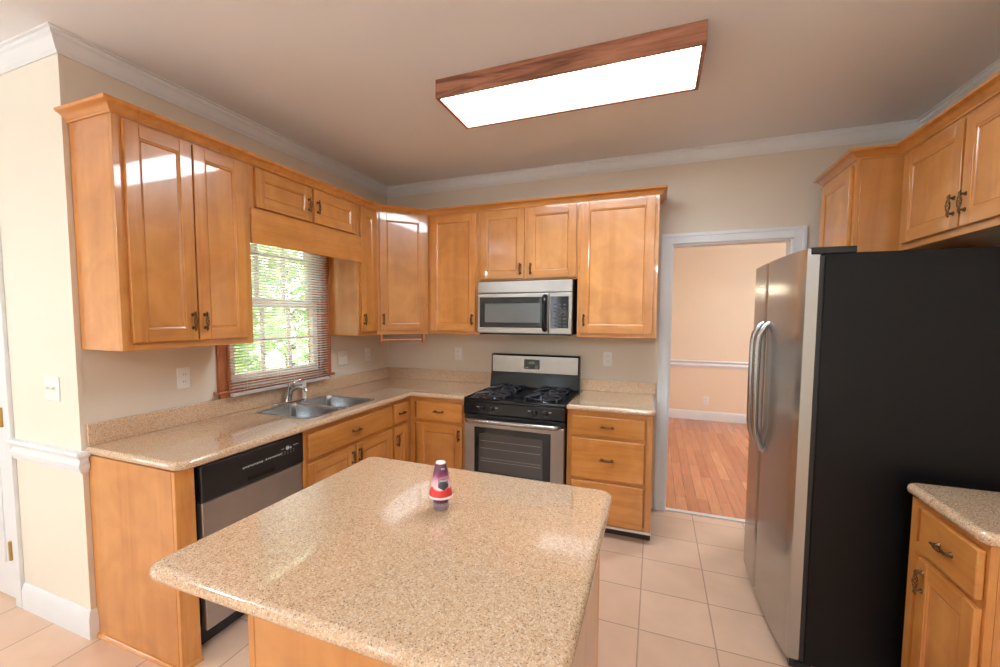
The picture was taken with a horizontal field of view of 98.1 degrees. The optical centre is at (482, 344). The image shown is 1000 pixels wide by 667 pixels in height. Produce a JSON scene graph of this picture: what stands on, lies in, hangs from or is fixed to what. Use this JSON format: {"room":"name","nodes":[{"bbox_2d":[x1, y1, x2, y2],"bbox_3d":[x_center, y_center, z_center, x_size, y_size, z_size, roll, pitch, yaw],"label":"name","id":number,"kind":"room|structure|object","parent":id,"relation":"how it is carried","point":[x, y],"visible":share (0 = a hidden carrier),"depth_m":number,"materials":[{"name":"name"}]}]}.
{"room":"kitchen","nodes":[
{"label":"kitchen","id":0,"kind":"room"},
{"bbox_2d":[0,53,95,609],"bbox_3d":[-3.047,-0.021,2.502,2.654,2.735,0.120,2,4,22],"label":"wall","id":1,"kind":"structure","parent":0,"point":[26,233],"depth_m":2.04,"materials":[{"name":"beige paint"}]},
{"bbox_2d":[0,386,15,597],"bbox_3d":[-2.809,0.334,2.373,0.839,2.025,0.075,2,4,22],"label":"door","id":2,"kind":"structure","parent":1,"relation":"in","point":[7,584],"depth_m":2.30,"materials":[{"name":"white paint"}]},
{"bbox_2d":[0,235,24,607],"bbox_3d":[-2.821,0.308,2.358,0.958,2.100,0.018,2,4,22],"label":"trim","id":3,"kind":"structure","parent":1,"relation":"attached to","point":[5,380],"depth_m":2.20,"materials":[{"name":"white paint"}]},
{"bbox_2d":[6,438,90,473],"bbox_3d":[-2.092,0.533,2.082,0.608,0.100,0.052,2,4,22],"label":"trim","id":4,"kind":"structure","parent":1,"relation":"attached to","point":[66,459],"depth_m":2.04,"materials":[{"name":"white paint"}]},
{"bbox_2d":[44,376,60,401],"bbox_3d":[-2.025,0.209,2.033,0.118,0.117,0.018,2,4,22],"label":"light switch","id":5,"kind":"object","parent":1,"relation":"attached to","point":[52,384],"visible":1,"depth_m":2.03,"materials":[{"name":"white plastic"}]},
{"bbox_2d":[22,582,99,640],"bbox_3d":[-2.099,1.308,2.147,0.590,0.135,0.038,2,4,22],"label":"baseboard","id":6,"kind":"structure","parent":1,"relation":"attached to","point":[82,621],"depth_m":2.11,"materials":[{"name":"white paint"}]},
{"bbox_2d":[0,22,999,197],"bbox_3d":[-1.514,-1.238,0.931,6.597,0.088,6.450,2,4,22],"label":"trim","id":7,"kind":"structure","parent":1,"relation":"attached to","point":[47,39],"depth_m":2.80,"materials":[{"name":"white paint"}]},
{"bbox_2d":[64,56,388,592],"bbox_3d":[-1.437,-0.057,3.124,0.120,2.735,2.472,2,4,22],"label":"wall","id":8,"kind":"structure","parent":0,"point":[116,384],"depth_m":2.30,"materials":[{"name":"beige paint"}]},
{"bbox_2d":[68,112,253,351],"bbox_3d":[-1.542,-0.502,2.178,0.351,1.022,0.654,2,4,22],"label":"upper cabinet","id":9,"kind":"object","parent":8,"relation":"attached to","point":[162,219],"visible":0.96,"depth_m":1.97,"materials":[{"name":"brown wood"}]},
{"bbox_2d":[177,367,190,388],"bbox_3d":[-1.660,0.187,2.410,0.009,0.117,0.072,2,4,22],"label":"outlet","id":10,"kind":"object","parent":8,"relation":"attached to","point":[183,374],"visible":1,"depth_m":2.41,"materials":[{"name":"white plastic"}]},
{"bbox_2d":[86,367,388,445],"bbox_3d":[-1.369,0.345,3.134,0.019,0.102,2.450,2,4,22],"label":"backsplash","id":11,"kind":"structure","parent":8,"relation":"attached to","point":[100,432],"depth_m":2.51,"materials":[{"name":"stone"}]},
{"bbox_2d":[213,244,334,398],"bbox_3d":[-1.447,-0.342,3.018,0.160,1.284,1.010,2,4,22],"label":"window","id":12,"kind":"structure","parent":8,"relation":"in","point":[223,365],"depth_m":3.11,"materials":[{"name":"brown wood"}]},
{"bbox_2d":[229,243,329,396],"bbox_3d":[-1.357,-0.219,2.977,0.041,1.026,0.839,2,4,22],"label":"window blind","id":13,"kind":"object","parent":12,"relation":"attached to","point":[244,392],"visible":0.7,"depth_m":2.98,"materials":[{"name":"plastic"}]},
{"bbox_2d":[248,164,361,262],"bbox_3d":[-1.243,-0.832,2.914,0.351,0.460,0.971,2,4,22],"label":"upper cabinet","id":14,"kind":"object","parent":8,"relation":"attached to","point":[284,213],"visible":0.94,"depth_m":2.74,"materials":[{"name":"brown wood"}]},
{"bbox_2d":[338,350,347,364],"bbox_3d":[-1.164,0.112,3.634,0.018,0.117,0.118,2,4,22],"label":"light switch","id":15,"kind":"object","parent":8,"relation":"attached to","point":[342,355],"visible":1,"depth_m":3.63,"materials":[{"name":"white plastic"}]},
{"bbox_2d":[329,204,377,335],"bbox_3d":[-1.027,-0.587,3.473,0.351,1.022,0.236,2,4,22],"label":"upper cabinet","id":16,"kind":"object","parent":8,"relation":"attached to","point":[353,286],"visible":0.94,"depth_m":3.39,"materials":[{"name":"brown wood"}]},
{"bbox_2d":[365,348,369,360],"bbox_3d":[-1.043,0.092,3.948,0.009,0.117,0.072,2,4,22],"label":"outlet","id":17,"kind":"object","parent":8,"relation":"attached to","point":[367,350],"visible":1,"depth_m":3.94,"materials":[{"name":"white plastic"}]},
{"bbox_2d":[0,509,791,666],"bbox_3d":[-1.544,1.510,1.057,6.837,0.120,6.570,2,4,22],"label":"floor","id":18,"kind":"structure","parent":0,"point":[684,596],"depth_m":2.17,"materials":[{"name":"tile"}]},
{"bbox_2d":[89,455,203,666],"bbox_3d":[-1.532,0.953,1.956,0.615,0.871,0.096,2,4,22],"label":"end panel","id":19,"kind":"object","parent":18,"relation":"on","point":[141,515],"visible":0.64,"depth_m":1.90,"materials":[{"name":"brown wood"}]},
{"bbox_2d":[194,433,303,644],"bbox_3d":[-1.385,0.933,2.277,0.598,0.866,0.598,2,4,22],"label":"dishwasher","id":20,"kind":"object","parent":18,"relation":"on","point":[230,489],"visible":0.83,"depth_m":2.06,"materials":[{"name":"black plastic"}]},
{"bbox_2d":[301,403,391,488],"bbox_3d":[-1.107,0.887,2.968,0.657,0.871,0.885,2,4,22],"label":"base cabinet","id":21,"kind":"object","parent":18,"relation":"on","point":[328,449],"visible":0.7,"depth_m":2.75,"materials":[{"name":"brown wood"}]},
{"bbox_2d":[85,367,490,470],"bbox_3d":[-0.865,0.380,2.930,1.108,0.142,2.458,2,4,22],"label":"countertop","id":22,"kind":"structure","parent":21,"relation":"on","point":[181,438],"depth_m":2.41,"materials":[{"name":"stone"}]},
{"bbox_2d":[272,378,307,405],"bbox_3d":[-1.282,0.323,2.985,0.199,0.166,0.264,2,4,22],"label":"faucet","id":23,"kind":"object","parent":22,"relation":"on","point":[290,388],"visible":1,"depth_m":2.99,"materials":[{"name":"silver metal"}]},
{"bbox_2d":[302,382,306,398],"bbox_3d":[-1.299,0.333,3.159,0.040,0.124,0.040,2,4,22],"label":"soap dispenser","id":24,"kind":"object","parent":22,"relation":"on","point":[304,383],"visible":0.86,"depth_m":3.15,"materials":[{"name":"silver metal"}]},
{"bbox_2d":[256,395,373,418],"bbox_3d":[-1.102,0.513,2.933,0.460,0.209,0.675,2,4,22],"label":"sink","id":25,"kind":"object","parent":22,"relation":"in","point":[318,406],"visible":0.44,"depth_m":2.95,"materials":[{"name":"metal"}]},
{"bbox_2d":[149,457,611,666],"bbox_3d":[-0.187,0.978,1.314,1.023,0.913,0.910,2,4,22],"label":"kitchen island","id":26,"kind":"object","parent":18,"relation":"on","point":[358,566],"visible":0.98,"depth_m":1.04,"materials":[{"name":"stone"}]},
{"bbox_2d":[429,460,452,510],"bbox_3d":[-0.131,0.441,1.360,0.077,0.152,0.077,2,4,22],"label":"air freshener","id":27,"kind":"object","parent":26,"relation":"on","point":[440,491],"visible":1,"depth_m":1.34,"materials":[{"name":"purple plastic"}]},
{"bbox_2d":[391,397,409,461],"bbox_3d":[-0.894,0.852,3.499,0.657,0.871,0.259,2,4,22],"label":"base cabinet","id":28,"kind":"object","parent":18,"relation":"on","point":[401,408],"visible":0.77,"depth_m":3.36,"materials":[{"name":"brown wood"}]},
{"bbox_2d":[410,397,465,469],"bbox_3d":[-0.249,0.842,3.684,0.497,0.871,0.657,2,4,22],"label":"base cabinet","id":29,"kind":"object","parent":18,"relation":"on","point":[436,425],"visible":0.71,"depth_m":3.40,"materials":[{"name":"brown wood"}]},
{"bbox_2d":[464,353,580,484],"bbox_3d":[0.318,0.701,3.391,0.758,1.194,0.725,2,4,22],"label":"gas range","id":30,"kind":"object","parent":18,"relation":"on","point":[515,426],"visible":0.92,"depth_m":3.17,"materials":[{"name":"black metal"}]},
{"bbox_2d":[464,386,579,408],"bbox_3d":[0.332,0.399,3.402,0.758,0.027,0.638,2,4,22],"label":"cooktop","id":31,"kind":"object","parent":30,"relation":"in","point":[517,398],"depth_m":3.22,"materials":[{"name":"black metal"}]},
{"bbox_2d":[566,409,653,540],"bbox_3d":[0.956,0.877,3.204,0.563,0.871,0.657,2,4,22],"label":"base cabinet","id":32,"kind":"object","parent":18,"relation":"on","point":[612,453],"visible":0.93,"depth_m":2.90,"materials":[{"name":"brown wood"}]},
{"bbox_2d":[567,379,655,415],"bbox_3d":[0.964,0.375,3.175,0.569,0.130,0.644,2,4,22],"label":"countertop","id":33,"kind":"structure","parent":32,"relation":"on","point":[606,396],"depth_m":3.23,"materials":[{"name":"stone"}]},
{"bbox_2d":[743,245,999,666],"bbox_3d":[1.843,0.491,2.043,0.999,1.802,0.819,2,4,22],"label":"refrigerator","id":34,"kind":"object","parent":18,"relation":"on","point":[872,375],"visible":0.95,"depth_m":1.75,"materials":[{"name":"black metal"}]},
{"bbox_2d":[901,496,999,666],"bbox_3d":[1.781,1.003,1.343,0.659,0.871,0.405,2,4,22],"label":"base cabinet","id":35,"kind":"object","parent":18,"relation":"on","point":[952,616],"visible":0.97,"depth_m":1.38,"materials":[{"name":"brown wood"}]},
{"bbox_2d":[907,483,999,547],"bbox_3d":[1.786,0.547,1.297,0.641,0.040,0.433,2,4,22],"label":"countertop","id":36,"kind":"structure","parent":35,"relation":"on","point":[975,512],"depth_m":1.40,"materials":[{"name":"stone"}]},
{"bbox_2d":[0,0,999,185],"bbox_3d":[-1.514,-1.357,0.923,6.837,0.150,6.690,2,4,22],"label":"ceiling","id":37,"kind":"structure","parent":0,"point":[352,83],"depth_m":2.06,"materials":[{"name":"paint"}]},
{"bbox_2d":[436,19,707,128],"bbox_3d":[0.413,-1.313,2.190,1.253,0.094,0.400,2,4,22],"label":"ceiling light","id":38,"kind":"object","parent":37,"relation":"attached to","point":[667,61],"visible":1,"depth_m":2.09,"materials":[{"name":"white plastic"}]},
{"bbox_2d":[387,138,904,508],"bbox_3d":[1.505,-0.064,3.343,5.420,2.735,0.120,2,4,22],"label":"wall","id":39,"kind":"structure","parent":0,"point":[772,190],"depth_m":3.31,"materials":[{"name":"beige paint"}]},
{"bbox_2d":[376,211,427,334],"bbox_3d":[-0.750,-0.609,3.815,0.611,1.022,0.612,2,4,22],"label":"upper cabinet","id":40,"kind":"object","parent":39,"relation":"attached to","point":[402,239],"visible":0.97,"depth_m":3.60,"materials":[{"name":"brown wood"}]},
{"bbox_2d":[54,92,667,215],"bbox_3d":[-0.404,-1.062,2.966,3.521,0.048,1.384,-1,4,-23],"label":"crown molding","id":41,"kind":"structure","parent":40,"relation":"attached to","point":[101,103],"depth_m":2.55,"materials":[{"name":"brown wood"}]},
{"bbox_2d":[379,334,424,342],"bbox_3d":[-0.679,-0.050,3.684,0.386,0.074,0.061,-1,4,-23],"label":"paper towel holder","id":42,"kind":"object","parent":40,"relation":"attached to","point":[381,339],"visible":0.94,"depth_m":3.67,"materials":[{"name":"brown wood"}]},
{"bbox_2d":[389,367,490,383],"bbox_3d":[-0.403,0.287,4.054,1.088,0.102,0.019,2,4,22],"label":"backsplash","id":43,"kind":"structure","parent":39,"relation":"attached to","point":[394,372],"depth_m":4.04,"materials":[{"name":"stone"}]},
{"bbox_2d":[428,212,483,334],"bbox_3d":[-0.196,-0.602,3.734,0.480,1.022,0.351,2,4,22],"label":"upper cabinet","id":44,"kind":"object","parent":39,"relation":"attached to","point":[453,239],"visible":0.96,"depth_m":3.60,"materials":[{"name":"brown wood"}]},
{"bbox_2d":[455,347,461,359],"bbox_3d":[-0.221,0.087,3.975,0.072,0.117,0.009,2,4,22],"label":"outlet","id":45,"kind":"object","parent":39,"relation":"attached to","point":[458,351],"visible":1,"depth_m":3.97,"materials":[{"name":"white plastic"}]},
{"bbox_2d":[480,202,578,281],"bbox_3d":[0.393,-0.802,3.485,0.787,0.587,0.351,2,4,22],"label":"upper cabinet","id":46,"kind":"object","parent":39,"relation":"attached to","point":[536,242],"visible":0.98,"depth_m":3.34,"materials":[{"name":"brown wood"}]},
{"bbox_2d":[478,279,577,335],"bbox_3d":[0.371,-0.289,3.472,0.750,0.416,0.452,2,4,22],"label":"microwave","id":47,"kind":"object","parent":46,"relation":"attached to","point":[533,307],"visible":1,"depth_m":3.31,"materials":[{"name":"silver metal"}]},
{"bbox_2d":[603,351,612,365],"bbox_3d":[1.008,0.116,3.484,0.072,0.117,0.009,2,4,22],"label":"outlet","id":48,"kind":"object","parent":39,"relation":"attached to","point":[607,356],"visible":1,"depth_m":3.48,"materials":[{"name":"white plastic"}]},
{"bbox_2d":[577,195,659,338],"bbox_3d":[1.017,-0.566,3.250,0.556,1.022,0.351,2,4,22],"label":"upper cabinet","id":49,"kind":"object","parent":39,"relation":"attached to","point":[618,239],"visible":0.96,"depth_m":3.12,"materials":[{"name":"brown wood"}]},
{"bbox_2d":[581,379,655,394],"bbox_3d":[1.080,0.336,3.463,0.569,0.091,0.019,2,4,22],"label":"backsplash","id":50,"kind":"structure","parent":39,"relation":"attached to","point":[586,384],"depth_m":3.45,"materials":[{"name":"stone"}]},
{"bbox_2d":[666,507,744,522],"bbox_3d":[1.787,1.308,3.281,0.762,0.008,0.045,2,4,22],"label":"trim","id":51,"kind":"structure","parent":39,"relation":"attached to","point":[667,509],"depth_m":3.30,"materials":[{"name":"white wood"}]},
{"bbox_2d":[654,225,807,510],"bbox_3d":[1.799,0.245,3.233,0.912,2.136,0.142,2,4,22],"label":"trim","id":52,"kind":"structure","parent":39,"relation":"attached to","point":[795,237],"depth_m":3.28,"materials":[{"name":"white paint"}]},
{"bbox_2d":[664,417,748,522],"bbox_3d":[2.619,1.269,4.858,4.400,0.122,3.505,2,4,22],"label":"floor","id":53,"kind":"structure","parent":0,"point":[707,461],"depth_m":4.37,"materials":[{"name":"brown wood"}]},
{"bbox_2d":[669,243,785,413],"bbox_3d":[3.252,-0.257,6.332,4.400,2.735,0.120,2,4,22],"label":"wall","id":54,"kind":"structure","parent":0,"point":[713,295],"depth_m":6.23,"materials":[{"name":"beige paint"}]},
{"bbox_2d":[703,397,708,404],"bbox_3d":[3.262,0.823,6.329,0.072,0.117,0.009,2,4,22],"label":"outlet","id":55,"kind":"object","parent":54,"relation":"attached to","point":[705,399],"visible":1,"depth_m":6.33,"materials":[{"name":"white plastic"}]},
{"bbox_2d":[669,408,746,423],"bbox_3d":[3.223,1.044,6.355,4.160,0.135,0.016,2,4,22],"label":"baseboard","id":56,"kind":"structure","parent":54,"relation":"attached to","point":[673,413],"depth_m":6.32,"materials":[{"name":"white paint"}]},
{"bbox_2d":[670,360,748,369],"bbox_3d":[3.222,0.289,6.297,4.160,0.100,0.034,2,4,22],"label":"trim","id":57,"kind":"structure","parent":54,"relation":"attached to","point":[678,363],"depth_m":6.26,"materials":[{"name":"white paint"}]},
{"bbox_3d":[1.600,0.174,-0.225,0.120,2.735,6.450,2,4,22],"label":"wall","id":58,"kind":"structure","parent":0,"visible":0},
{"bbox_2d":[818,155,903,251],"bbox_3d":[2.340,-0.735,2.476,0.555,0.575,0.504,2,4,22],"label":"upper cabinet","id":59,"kind":"object","parent":58,"relation":"attached to","point":[860,206],"visible":0.38,"depth_m":2.32,"materials":[{"name":"brown wood"}]},
{"bbox_2d":[898,93,999,250],"bbox_3d":[2.142,-0.714,1.754,0.388,0.523,0.980,2,4,22],"label":"upper cabinet","id":60,"kind":"object","parent":58,"relation":"attached to","point":[951,184],"visible":0.91,"depth_m":1.84,"materials":[{"name":"brown wood"}]},
{"bbox_2d":[812,71,999,185],"bbox_3d":[2.146,-0.991,2.008,0.585,0.048,1.581,2,4,22],"label":"crown molding","id":61,"kind":"structure","parent":60,"relation":"attached to","point":[989,88],"depth_m":2.04,"materials":[{"name":"brown wood"}]},
{"label":"outside","id":62,"kind":"structure","parent":0,"visible":0},
{"bbox_2d":[237,350,308,370],"bbox_3d":[-5.693,0.959,11.442,13.870,0.180,14.342,2,4,22],"label":"lawn","id":63,"kind":"structure","parent":62,"point":[301,350],"depth_m":15.05,"materials":[{"name":"green plant"}]},
{"bbox_2d":[234,343,268,373],"bbox_3d":[-3.314,0.457,5.300,1.192,1.658,1.106,2,4,22],"label":"bush","id":64,"kind":"object","parent":63,"relation":"on","point":[245,343],"visible":0.05,"depth_m":5.27,"materials":[{"name":"green plant"}]},
{"bbox_2d":[248,246,282,348],"bbox_3d":[-4.799,-0.622,6.920,2.841,3.588,2.751,2,4,22],"label":"tree","id":65,"kind":"object","parent":63,"relation":"on","point":[250,246],"visible":0.02,"depth_m":7.29,"materials":[{"name":"green plant"}]},
{"bbox_2d":[250,308,299,356],"bbox_3d":[-10.301,-0.436,13.383,0.200,2.320,12.000,2,4,22],"label":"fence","id":66,"kind":"object","parent":63,"relation":"on","point":[267,308],"visible":0.11,"depth_m":17.61,"materials":[{"name":"white"}]},
{"bbox_2d":[251,243,307,366],"bbox_3d":[-5.230,-1.387,11.335,3.792,4.528,3.699,2,4,22],"label":"tree","id":67,"kind":"object","parent":63,"relation":"on","point":[251,243],"visible":0.07,"depth_m":10.69,"materials":[{"name":"green plant"}]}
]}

